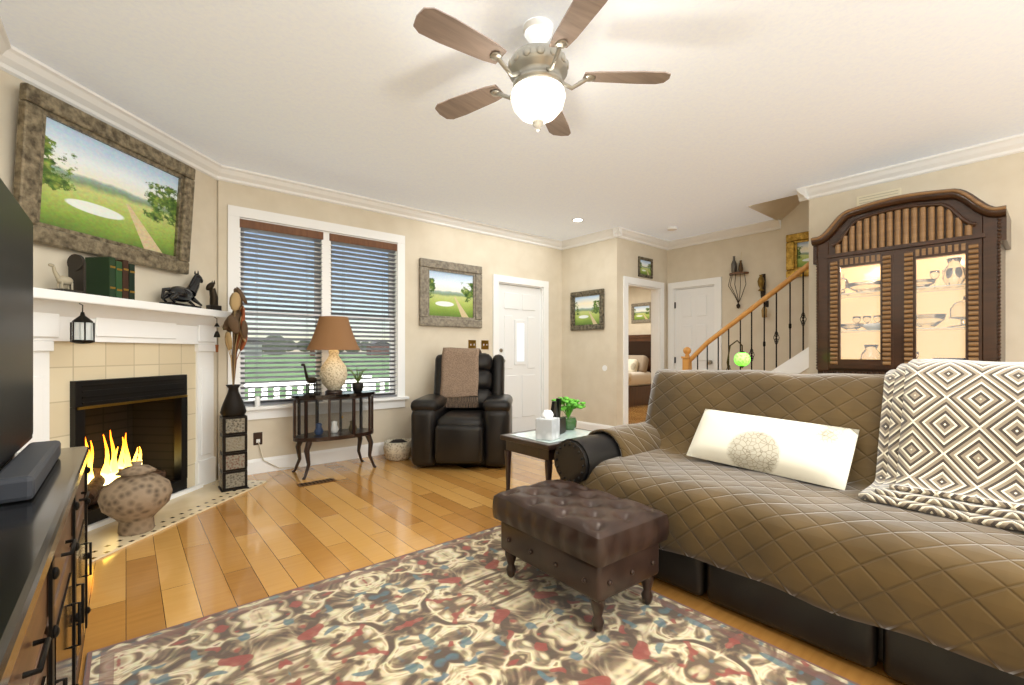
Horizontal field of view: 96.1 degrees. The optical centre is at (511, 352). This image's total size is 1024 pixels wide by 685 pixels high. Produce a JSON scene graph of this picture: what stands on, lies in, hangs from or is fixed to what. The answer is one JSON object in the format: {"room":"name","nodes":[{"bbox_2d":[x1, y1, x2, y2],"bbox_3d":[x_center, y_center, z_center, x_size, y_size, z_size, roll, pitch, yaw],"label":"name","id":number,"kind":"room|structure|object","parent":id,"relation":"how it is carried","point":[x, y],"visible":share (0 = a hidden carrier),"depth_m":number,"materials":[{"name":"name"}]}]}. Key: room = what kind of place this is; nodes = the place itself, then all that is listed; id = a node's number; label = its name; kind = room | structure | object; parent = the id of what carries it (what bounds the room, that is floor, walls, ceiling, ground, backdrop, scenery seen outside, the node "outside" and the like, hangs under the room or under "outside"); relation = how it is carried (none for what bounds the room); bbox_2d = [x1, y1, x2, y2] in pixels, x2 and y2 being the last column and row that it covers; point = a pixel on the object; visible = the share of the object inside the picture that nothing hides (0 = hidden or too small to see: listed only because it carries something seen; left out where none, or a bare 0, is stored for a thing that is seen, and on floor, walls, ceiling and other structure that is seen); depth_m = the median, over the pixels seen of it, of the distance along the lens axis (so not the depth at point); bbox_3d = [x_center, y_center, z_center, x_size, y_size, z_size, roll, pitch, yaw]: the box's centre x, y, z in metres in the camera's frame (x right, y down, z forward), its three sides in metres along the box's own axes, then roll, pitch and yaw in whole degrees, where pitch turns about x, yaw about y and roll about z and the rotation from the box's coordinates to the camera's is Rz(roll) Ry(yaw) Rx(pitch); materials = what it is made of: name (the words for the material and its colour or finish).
{"room":"living room","nodes":[
{"label":"living room","id":0,"kind":"room"},
{"bbox_2d":[0,69,217,478],"bbox_3d":[-2.913,-0.255,3.236,0.500,2.740,1.926,0,0,5],"label":"wall","id":1,"kind":"structure","parent":0,"point":[150,284],"depth_m":3.47,"materials":[{"name":"paint"}]},
{"bbox_2d":[13,83,195,274],"bbox_3d":[-2.603,-1.033,3.058,0.050,0.840,1.180,4,0,5],"label":"painting","id":2,"kind":"object","parent":1,"relation":"attached to","point":[85,183],"visible":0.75,"depth_m":2.91,"materials":[{"name":"brown wood"}]},
{"bbox_2d":[218,180,561,463],"bbox_3d":[-0.912,-0.255,5.513,4.450,2.740,0.120,0,0,-40],"label":"wall","id":3,"kind":"structure","parent":0,"point":[490,256],"depth_m":5.24,"materials":[{"name":"paint"}]},
{"bbox_2d":[253,432,294,467],"bbox_3d":[-2.203,0.922,4.316,0.388,0.369,0.053,0,0,-40],"label":"electrical outlet cover","id":4,"kind":"object","parent":3,"relation":"attached to","point":[257,438],"visible":0.96,"depth_m":4.23,"materials":[{"name":"brown"}]},
{"bbox_2d":[218,438,410,478],"bbox_3d":[-1.410,1.047,5.006,3.035,0.134,0.015,0,0,-40],"label":"baseboard","id":5,"kind":"structure","parent":3,"relation":"attached to","point":[257,466],"depth_m":4.54,"materials":[{"name":"white"}]},
{"bbox_2d":[228,205,408,419],"bbox_3d":[-1.885,-0.345,4.651,1.770,1.920,0.189,0,0,-40],"label":"window unit","id":6,"kind":"structure","parent":3,"relation":"in","point":[322,240],"depth_m":4.56,"materials":[{"name":"white"}]},
{"bbox_2d":[254,396,259,406],"bbox_3d":[-2.328,0.448,4.206,0.048,0.092,0.048,0,0,-40],"label":"air freshener","id":7,"kind":"object","parent":6,"relation":"on","point":[256,401],"visible":0.98,"depth_m":4.19,"materials":[{"name":"white plastic"}]},
{"bbox_2d":[419,258,481,327],"bbox_3d":[-0.724,-0.695,5.561,0.880,0.780,0.045,0,0,-40],"label":"framed picture","id":8,"kind":"object","parent":3,"relation":"attached to","point":[450,294],"visible":0.98,"depth_m":5.54,"materials":[{"name":"grey wood"}]},
{"bbox_2d":[468,340,475,347],"bbox_3d":[-0.498,-0.095,5.774,0.115,0.115,0.011,0,0,-40],"label":"switch plate","id":9,"kind":"object","parent":3,"relation":"attached to","point":[471,343],"depth_m":5.77,"materials":[{"name":"gold metal"}]},
{"bbox_2d":[481,340,488,348],"bbox_3d":[-0.345,-0.095,5.903,0.115,0.115,0.011,0,0,-40],"label":"switch plate","id":10,"kind":"object","parent":3,"relation":"attached to","point":[484,344],"depth_m":5.90,"materials":[{"name":"gold metal"}]},
{"bbox_2d":[493,274,548,432],"bbox_3d":[0.106,0.050,6.338,1.000,2.130,0.164,0,0,-40],"label":"front door","id":11,"kind":"structure","parent":3,"relation":"in","point":[521,328],"depth_m":6.36,"materials":[{"name":"white wood"}]},
{"bbox_2d":[78,405,906,684],"bbox_3d":[1.078,1.165,5.016,9.900,0.100,11.700,0,0,-40],"label":"floor","id":12,"kind":"structure","parent":0,"point":[279,531],"depth_m":2.68,"materials":[{"name":"brown wood"}]},
{"bbox_2d":[0,446,91,684],"bbox_3d":[-1.272,0.740,1.021,0.440,0.750,1.700,0,0,-40],"label":"tv console","id":13,"kind":"object","parent":12,"relation":"on","point":[45,556],"visible":1,"depth_m":0.98,"materials":[{"name":"brown wood"}]},
{"bbox_2d":[0,178,32,467],"bbox_3d":[-1.335,-0.056,1.099,0.118,0.838,1.400,0,0,-40],"label":"tv","id":14,"kind":"object","parent":13,"relation":"on","point":[16,328],"visible":0.9,"depth_m":1.40,"materials":[{"name":"black plastic"}]},
{"bbox_2d":[0,440,60,503],"bbox_3d":[-1.404,0.334,1.342,0.080,0.060,0.620,0,0,-40],"label":"soundbar","id":15,"kind":"object","parent":13,"relation":"on","point":[25,471],"visible":0.98,"depth_m":1.20,"materials":[{"name":"grey plastic"}]},
{"bbox_2d":[17,287,231,530],"bbox_3d":[-2.748,0.388,3.222,0.652,1.455,1.604,0,0,5],"label":"fireplace mantel","id":16,"kind":"object","parent":12,"relation":"on","point":[152,363],"visible":0.56,"depth_m":3.19,"materials":[{"name":"tile"}]},
{"bbox_2d":[48,254,85,293],"bbox_3d":[-2.593,-0.462,2.660,0.100,0.240,0.168,0,0,5],"label":"camel","id":17,"kind":"object","parent":16,"relation":"on","point":[74,280],"visible":1,"depth_m":2.72,"materials":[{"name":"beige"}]},
{"bbox_2d":[70,303,94,343],"bbox_3d":[-2.459,-0.165,2.634,0.096,0.235,0.110,0,0,5],"label":"hanging lantern","id":18,"kind":"object","parent":16,"relation":"hanging from","point":[82,318],"visible":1,"depth_m":2.62,"materials":[{"name":"black metal"}]},
{"bbox_2d":[85,257,134,299],"bbox_3d":[-2.567,-0.467,2.942,0.172,0.250,0.175,0,0,5],"label":"books","id":19,"kind":"object","parent":16,"relation":"on","point":[109,276],"visible":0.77,"depth_m":2.86,"materials":[{"name":"green paper"}]},
{"bbox_2d":[159,271,202,307],"bbox_3d":[-2.520,-0.499,3.525,0.104,0.315,0.474,0,0,-3],"label":"horse","id":20,"kind":"object","parent":16,"relation":"on","point":[187,294],"visible":1,"depth_m":3.49,"materials":[{"name":"black metal"}]},
{"bbox_2d":[206,280,221,310],"bbox_3d":[-2.493,-0.471,3.833,0.070,0.260,0.109,0,0,25],"label":"figurine","id":21,"kind":"object","parent":16,"relation":"on","point":[213,304],"visible":0.92,"depth_m":3.81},
{"bbox_2d":[214,317,219,351],"bbox_3d":[-2.367,-0.141,3.690,0.046,0.283,0.060,0,0,5],"label":"bell","id":22,"kind":"object","parent":16,"relation":"hanging from","point":[216,334],"visible":1,"depth_m":3.68,"materials":[{"name":"black metal"}]},
{"bbox_2d":[88,479,266,563],"bbox_3d":[-2.438,1.109,2.927,0.499,0.012,2.092,0,0,5],"label":"hearth","id":23,"kind":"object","parent":12,"relation":"on","point":[106,539],"depth_m":3.12,"materials":[{"name":"beige tile"}]},
{"bbox_2d":[97,461,172,535],"bbox_3d":[-2.314,0.886,2.836,0.360,0.430,0.360,0,0,-40],"label":"pot","id":24,"kind":"object","parent":23,"relation":"on","point":[134,499],"visible":0.98,"depth_m":2.75,"materials":[{"name":"ceramic"}]},
{"bbox_2d":[218,287,248,491],"bbox_3d":[-2.267,0.292,3.753,0.203,1.646,0.221,0,0,-40],"label":"vase","id":25,"kind":"object","parent":12,"relation":"on","point":[233,445],"visible":1,"depth_m":3.69,"materials":[{"name":"black"}]},
{"bbox_2d":[297,478,336,486],"bbox_3d":[-1.665,1.111,3.929,0.300,0.007,0.100,0,0,-40],"label":"floor vent","id":26,"kind":"object","parent":12,"relation":"in","point":[316,482],"visible":0.98,"depth_m":3.92,"materials":[{"name":"brown metal"}]},
{"bbox_2d":[291,390,376,479],"bbox_3d":[-1.677,0.755,4.363,0.780,0.740,0.420,0,0,-40],"label":"table","id":27,"kind":"object","parent":12,"relation":"on","point":[331,433],"visible":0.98,"depth_m":4.29,"materials":[{"name":"black wood"}]},
{"bbox_2d":[301,364,319,394],"bbox_3d":[-1.826,0.242,4.149,0.060,0.284,0.177,0,0,30],"label":"bird figurine","id":28,"kind":"object","parent":27,"relation":"on","point":[310,380],"visible":1,"depth_m":4.14,"materials":[{"name":"brown metal"}]},
{"bbox_2d":[306,316,359,393],"bbox_3d":[-1.679,0.026,4.335,0.480,0.715,0.480,0,0,-40],"label":"table lamp","id":29,"kind":"object","parent":27,"relation":"on","point":[333,335],"visible":1,"depth_m":4.22,"materials":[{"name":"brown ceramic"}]},
{"bbox_2d":[347,368,368,391],"bbox_3d":[-1.508,0.256,4.484,0.222,0.256,0.172,0,0,-40],"label":"potted plant","id":30,"kind":"object","parent":27,"relation":"on","point":[357,385],"visible":1,"depth_m":4.46,"materials":[{"name":"green plant"}]},
{"bbox_2d":[383,438,410,460],"bbox_3d":[-1.190,1.012,4.810,0.300,0.206,0.295,0,0,-40],"label":"basket","id":31,"kind":"object","parent":12,"relation":"on","point":[397,449],"visible":0.96,"depth_m":4.70,"materials":[{"name":"beige"}]},
{"bbox_2d":[411,347,512,466],"bbox_3d":[-0.481,0.521,4.846,0.970,1.148,1.120,0,0,2],"label":"recliner","id":32,"kind":"object","parent":12,"relation":"on","point":[462,415],"visible":1,"depth_m":4.38,"materials":[{"name":"black leather"}]},
{"bbox_2d":[439,347,483,397],"bbox_3d":[-0.551,0.214,5.133,0.407,0.535,0.551,0,0,2],"label":"throw","id":33,"kind":"object","parent":32,"relation":"on","point":[460,368],"depth_m":4.92,"materials":[{"name":"fabric"}]},
{"bbox_2d":[83,525,859,684],"bbox_3d":[0.160,1.109,1.179,1.980,0.012,3.000,0,0,-40],"label":"rug","id":34,"kind":"object","parent":12,"relation":"on","point":[466,610],"visible":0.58,"depth_m":1.76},
{"bbox_2d":[492,479,668,632],"bbox_3d":[0.293,0.889,2.139,0.476,0.425,0.716,0,0,-38],"label":"ottoman","id":35,"kind":"object","parent":34,"relation":"on","point":[598,548],"visible":1,"depth_m":1.95,"materials":[{"name":"brown leather"}]},
{"bbox_2d":[500,428,591,490],"bbox_3d":[0.296,0.829,3.055,0.600,0.573,0.460,0,0,-40],"label":"end table","id":36,"kind":"object","parent":12,"relation":"on","point":[527,443],"visible":0.25,"depth_m":2.91,"materials":[{"name":"brown wood"}]},
{"bbox_2d":[536,410,559,440],"bbox_3d":[0.223,0.451,2.877,0.115,0.180,0.115,0,0,30],"label":"tissue box","id":37,"kind":"object","parent":36,"relation":"on","point":[547,426],"visible":0.98,"depth_m":2.84,"materials":[{"name":"white"}]},
{"bbox_2d":[551,398,565,433],"bbox_3d":[0.289,0.426,3.062,0.090,0.231,0.170,0,0,25],"label":"caddy","id":38,"kind":"object","parent":36,"relation":"on","point":[556,407],"visible":0.38,"depth_m":3.07,"materials":[{"name":"black plastic"}]},
{"bbox_2d":[551,397,585,429],"bbox_3d":[0.404,0.425,3.242,0.228,0.232,0.266,0,0,-40],"label":"potted plant","id":39,"kind":"object","parent":36,"relation":"on","point":[568,408],"visible":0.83,"depth_m":3.18,"materials":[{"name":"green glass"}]},
{"bbox_2d":[628,334,650,406],"bbox_3d":[1.812,0.362,9.940,2.225,1.505,1.850,0,0,-40],"label":"bed","id":40,"kind":"object","parent":12,"relation":"on","point":[639,368],"visible":0.12,"depth_m":9.79,"materials":[{"name":"brown wood"}]},
{"bbox_2d":[554,359,1023,684],"bbox_3d":[1.469,0.572,2.153,1.257,1.084,2.414,0,0,-40],"label":"sofa","id":41,"kind":"object","parent":12,"relation":"on","point":[869,520],"visible":0.98,"depth_m":1.86,"materials":[{"name":"brown fabric"}]},
{"bbox_2d":[686,408,859,490],"bbox_3d":[1.300,0.470,2.364,0.740,0.320,0.150,3,-37,49],"label":"pillow","id":42,"kind":"object","parent":41,"relation":"on","point":[821,455],"depth_m":2.25,"materials":[{"name":"white fabric"}]},
{"bbox_2d":[889,359,1023,527],"bbox_3d":[2.007,0.301,1.899,0.762,0.541,0.566,0,0,-40],"label":"blanket","id":43,"kind":"object","parent":41,"relation":"on","point":[959,430],"depth_m":1.85,"materials":[{"name":"white fabric"}]},
{"bbox_2d":[772,347,808,373],"bbox_3d":[3.718,-0.273,4.451,0.858,2.775,3.849,0,0,-40],"label":"staircase","id":44,"kind":"structure","parent":12,"relation":"on","point":[798,363],"depth_m":4.72,"materials":[{"name":"white"}]},
{"bbox_2d":[681,262,808,369],"bbox_3d":[2.737,-0.062,5.049,0.105,2.354,1.848,0,0,-40],"label":"stair railing","id":45,"kind":"object","parent":44,"relation":"on","point":[687,359],"visible":0.6,"depth_m":5.05,"materials":[{"name":"brown wood"}]},
{"bbox_2d":[811,188,1010,373],"bbox_3d":[3.227,-0.063,3.791,0.534,2.356,1.180,0,0,-40],"label":"china cabinet","id":46,"kind":"object","parent":12,"relation":"on","point":[905,278],"visible":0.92,"depth_m":3.67,"materials":[{"name":"brown wood"}]},
{"bbox_3d":[1.706,0.698,3.599,0.300,0.835,0.300,0,0,-40],"label":"pedestal stand","id":47,"kind":"object","parent":12,"relation":"on","visible":0},
{"bbox_2d":[727,340,749,369],"bbox_3d":[1.742,0.091,3.585,0.207,0.375,0.127,0,0,20],"label":"lamp","id":48,"kind":"object","parent":47,"relation":"on","point":[741,358],"visible":0.79,"depth_m":3.54,"materials":[{"name":"green glass"}]},
{"bbox_2d":[0,0,1023,240],"bbox_3d":[1.423,-1.675,2.598,7.020,0.100,7.650,0,0,-40],"label":"ceiling","id":49,"kind":"structure","parent":0,"point":[736,114],"depth_m":2.90,"materials":[{"name":"paint"}]},
{"bbox_2d":[413,0,670,135],"bbox_3d":[0.091,-1.365,2.277,1.236,0.519,1.276,0,0,-40],"label":"ceiling fan","id":50,"kind":"object","parent":49,"relation":"hanging from","point":[536,69],"visible":1,"depth_m":2.20,"materials":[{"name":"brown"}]},
{"bbox_2d":[572,218,583,221],"bbox_3d":[0.806,-1.620,5.636,0.148,0.008,0.148,0,0,41],"label":"recessed light","id":51,"kind":"object","parent":49,"relation":"in","point":[575,219],"depth_m":5.61,"materials":[{"name":"white"}]},
{"bbox_2d":[667,226,676,230],"bbox_3d":[2.085,-1.609,5.993,0.119,0.030,0.119,0,0,41],"label":"recessed light","id":52,"kind":"object","parent":49,"relation":"in","point":[672,228],"depth_m":5.96,"materials":[{"name":"white"}]},
{"bbox_2d":[562,238,622,425],"bbox_3d":[1.067,-0.255,6.522,0.120,2.740,1.120,0,0,-40],"label":"wall","id":53,"kind":"structure","parent":0,"point":[587,355],"depth_m":6.32,"materials":[{"name":"paint"}]},
{"bbox_2d":[570,288,603,330],"bbox_3d":[1.045,-0.585,6.425,0.035,0.550,0.600,0,0,-40],"label":"picture","id":54,"kind":"object","parent":53,"relation":"attached to","point":[587,310],"visible":0.92,"depth_m":6.42,"materials":[{"name":"grey wood"}]},
{"bbox_2d":[576,421,613,430],"bbox_3d":[1.067,1.047,6.433,0.036,0.134,1.016,0,0,-40],"label":"baseboard","id":55,"kind":"structure","parent":53,"relation":"attached to","point":[580,424],"depth_m":6.38,"materials":[{"name":"white"}]},
{"bbox_2d":[628,287,650,334],"bbox_3d":[3.007,-0.255,10.356,0.120,2.740,4.600,0,0,-40],"label":"wall","id":56,"kind":"structure","parent":0,"point":[636,295],"depth_m":10.44,"materials":[{"name":"paint"}]},
{"bbox_2d":[631,302,650,322],"bbox_3d":[2.916,-0.885,10.344,0.030,0.450,0.550,0,0,-40],"label":"framed picture","id":57,"kind":"object","parent":56,"relation":"attached to","point":[640,312],"visible":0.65,"depth_m":10.36,"materials":[{"name":"grey wood"}]},
{"bbox_2d":[623,239,666,369],"bbox_3d":[1.895,-0.255,6.563,1.200,2.740,0.120,0,0,-40],"label":"wall","id":58,"kind":"structure","parent":0,"point":[632,251],"depth_m":6.60,"materials":[{"name":"paint"}]},
{"bbox_2d":[623,276,663,424],"bbox_3d":[1.811,0.050,6.492,0.960,2.130,0.164,0,0,-40],"label":"door frame","id":59,"kind":"structure","parent":58,"relation":"attached to","point":[637,282],"depth_m":6.67,"materials":[{"name":"white wood"}]},
{"bbox_2d":[638,256,652,278],"bbox_3d":[1.873,-1.185,6.448,0.340,0.280,0.025,0,0,-40],"label":"framed picture","id":60,"kind":"object","parent":58,"relation":"attached to","point":[645,267],"visible":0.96,"depth_m":6.44,"materials":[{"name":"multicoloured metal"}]},
{"bbox_2d":[667,200,808,370],"bbox_3d":[4.388,-1.185,4.432,0.120,4.600,6.590,0,0,-40],"label":"wall","id":61,"kind":"structure","parent":0,"point":[763,252],"depth_m":5.87,"materials":[{"name":"paint"}]},
{"bbox_2d":[668,277,721,369],"bbox_3d":[2.594,0.050,6.517,0.187,2.130,0.790,0,0,-40],"label":"closet door","id":62,"kind":"structure","parent":61,"relation":"in","point":[698,316],"depth_m":6.48,"materials":[{"name":"white wood"}]},
{"bbox_2d":[728,272,748,308],"bbox_3d":[2.923,-0.800,5.977,0.134,0.470,0.240,0,0,-40],"label":"shelf","id":63,"kind":"object","parent":61,"relation":"attached to","point":[735,274],"visible":1,"depth_m":5.97,"materials":[{"name":"brown wood"}]},
{"bbox_2d":[731,256,736,272],"bbox_3d":[2.908,-1.146,6.022,0.068,0.220,0.068,0,0,35],"label":"vase","id":64,"kind":"object","parent":63,"relation":"on","point":[734,266],"depth_m":6.00,"materials":[{"name":"grey ceramic"}]},
{"bbox_2d":[738,252,742,271],"bbox_3d":[2.957,-1.166,5.946,0.058,0.259,0.058,0,0,35],"label":"vase","id":65,"kind":"object","parent":63,"relation":"on","point":[740,269],"depth_m":5.93,"materials":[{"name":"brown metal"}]},
{"bbox_2d":[757,274,765,297],"bbox_3d":[3.121,-0.805,5.752,0.120,0.360,0.080,0,0,-40],"label":"wall sconce","id":66,"kind":"object","parent":61,"relation":"attached to","point":[761,281],"visible":0.92,"depth_m":5.74,"materials":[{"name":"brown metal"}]},
{"bbox_2d":[761,301,768,317],"bbox_3d":[3.149,-0.535,5.723,0.115,0.220,0.070,0,0,-40],"label":"lantern sconce","id":67,"kind":"object","parent":61,"relation":"attached to","point":[766,305],"visible":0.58,"depth_m":5.70,"materials":[{"name":"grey metal"}]},
{"bbox_2d":[786,231,808,277],"bbox_3d":[3.521,-1.155,5.330,0.050,0.520,0.620,0,0,-40],"label":"framed picture","id":68,"kind":"object","parent":61,"relation":"attached to","point":[797,251],"depth_m":5.48},
{"bbox_2d":[748,195,801,219],"bbox_3d":[4.542,-2.595,3.494,1.150,1.984,5.014,0,0,-40],"label":"ceiling","id":69,"kind":"structure","parent":0,"point":[779,209],"depth_m":5.34,"materials":[{"name":"paint"}]},
{"bbox_2d":[809,152,1023,373],"bbox_3d":[4.143,-1.185,3.215,0.120,4.600,4.800,0,0,-40],"label":"wall","id":70,"kind":"structure","parent":0,"point":[998,181],"depth_m":3.62,"materials":[{"name":"paint"}]},
{"bbox_2d":[0,16,1023,249],"bbox_3d":[1.435,-1.567,2.625,6.728,0.114,7.378,0,0,-40],"label":"crown molding","id":71,"kind":"structure","parent":70,"relation":"attached to","point":[22,65],"depth_m":4.04,"materials":[{"name":"white wood"}]},
{"bbox_2d":[857,188,900,205],"bbox_3d":[3.288,-1.355,4.130,0.011,0.160,0.320,0,0,-40],"label":"air vent","id":72,"kind":"object","parent":70,"relation":"in","point":[865,199],"visible":0.52,"depth_m":4.13,"materials":[{"name":"beige metal"}]},
{"label":"outside","id":73,"kind":"structure","parent":0,"visible":0},
{"bbox_2d":[245,354,388,399],"bbox_3d":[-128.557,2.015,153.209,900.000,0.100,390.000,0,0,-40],"label":"lawn","id":74,"kind":"structure","parent":73,"point":[287,369],"depth_m":52.34,"materials":[{"name":"green plant"}]},
{"bbox_2d":[245,335,388,355],"bbox_3d":[-67.511,-4.385,328.872,635.992,17.309,98.252,0,0,-40],"label":"trees","id":75,"kind":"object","parent":74,"relation":"on","point":[281,341],"depth_m":294.70,"materials":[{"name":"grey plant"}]},
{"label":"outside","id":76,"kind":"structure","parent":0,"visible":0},
{"bbox_2d":[245,375,388,399],"bbox_3d":[-2.624,0.910,5.461,6.410,1.110,2.000,0,0,-40],"label":"railing","id":77,"kind":"object","parent":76,"point":[289,388],"depth_m":6.28,"materials":[{"name":"white paint"}]}
]}

